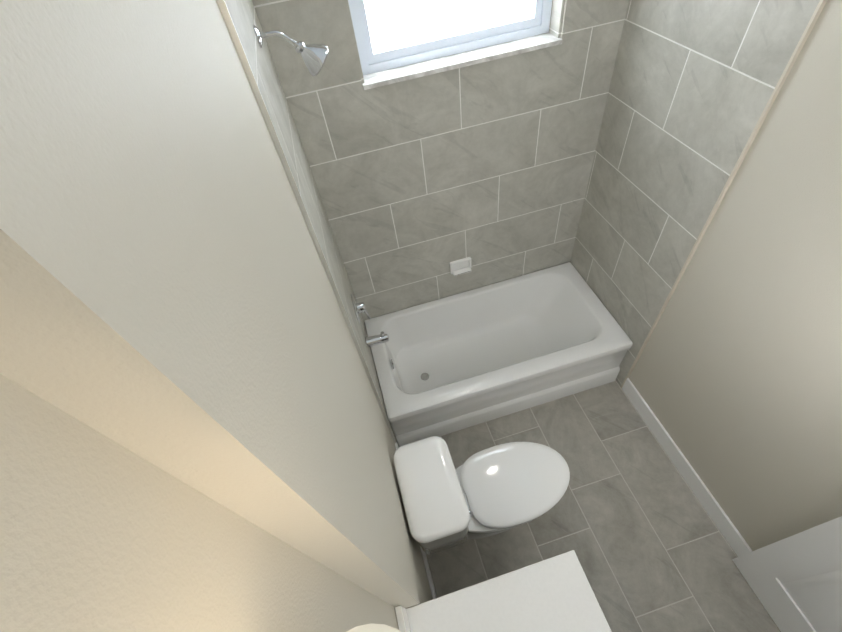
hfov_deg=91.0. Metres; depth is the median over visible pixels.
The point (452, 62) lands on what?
window sill
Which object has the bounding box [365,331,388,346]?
tub spout
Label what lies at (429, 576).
baseboard
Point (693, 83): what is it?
wall tile
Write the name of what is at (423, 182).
wall tile
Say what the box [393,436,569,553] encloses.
toilet
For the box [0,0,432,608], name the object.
wall
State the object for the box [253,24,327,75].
shower head
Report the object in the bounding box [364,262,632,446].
bathtub
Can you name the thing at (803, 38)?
trim
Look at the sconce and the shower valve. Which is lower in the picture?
the sconce
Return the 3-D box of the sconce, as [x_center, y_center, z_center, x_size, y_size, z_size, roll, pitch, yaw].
[-0.009,0.458,0.063,0.168,0.299,0.686,-16,50,-5]
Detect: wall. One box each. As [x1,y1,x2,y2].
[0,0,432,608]
[0,374,398,631]
[629,0,841,550]
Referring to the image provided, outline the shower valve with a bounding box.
[351,294,370,323]
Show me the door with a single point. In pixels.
(794, 582)
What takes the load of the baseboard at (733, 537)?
attached to the wall at (735, 377)
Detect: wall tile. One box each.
[225,0,397,443]
[252,0,628,323]
[570,0,819,386]
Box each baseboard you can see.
[395,443,436,598]
[622,378,751,556]
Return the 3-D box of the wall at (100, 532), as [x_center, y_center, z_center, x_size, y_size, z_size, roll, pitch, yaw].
[0.008,1.171,0.462,0.120,2.934,1.484,-16,50,-5]
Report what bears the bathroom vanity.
on the floor
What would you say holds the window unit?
in the wall
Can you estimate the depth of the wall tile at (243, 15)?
1.45 m
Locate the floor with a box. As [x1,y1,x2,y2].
[398,380,780,631]
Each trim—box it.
[217,0,397,444]
[621,0,826,387]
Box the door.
[732,516,841,631]
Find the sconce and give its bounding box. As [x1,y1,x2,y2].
[346,623,400,631]
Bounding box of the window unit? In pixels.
[348,0,551,74]
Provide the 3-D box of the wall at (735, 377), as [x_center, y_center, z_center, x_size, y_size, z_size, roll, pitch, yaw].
[1.409,-0.014,1.238,0.120,2.934,3.438,-16,50,-5]
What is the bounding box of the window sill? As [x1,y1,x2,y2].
[362,32,562,89]
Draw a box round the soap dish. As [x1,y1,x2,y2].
[449,257,471,275]
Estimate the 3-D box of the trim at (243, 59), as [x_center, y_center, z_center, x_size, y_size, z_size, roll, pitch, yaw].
[-0.307,-0.069,1.532,0.014,2.934,0.009,-16,50,-5]
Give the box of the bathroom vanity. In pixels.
[395,550,611,631]
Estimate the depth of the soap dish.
2.67 m
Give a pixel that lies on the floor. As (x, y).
(627, 519)

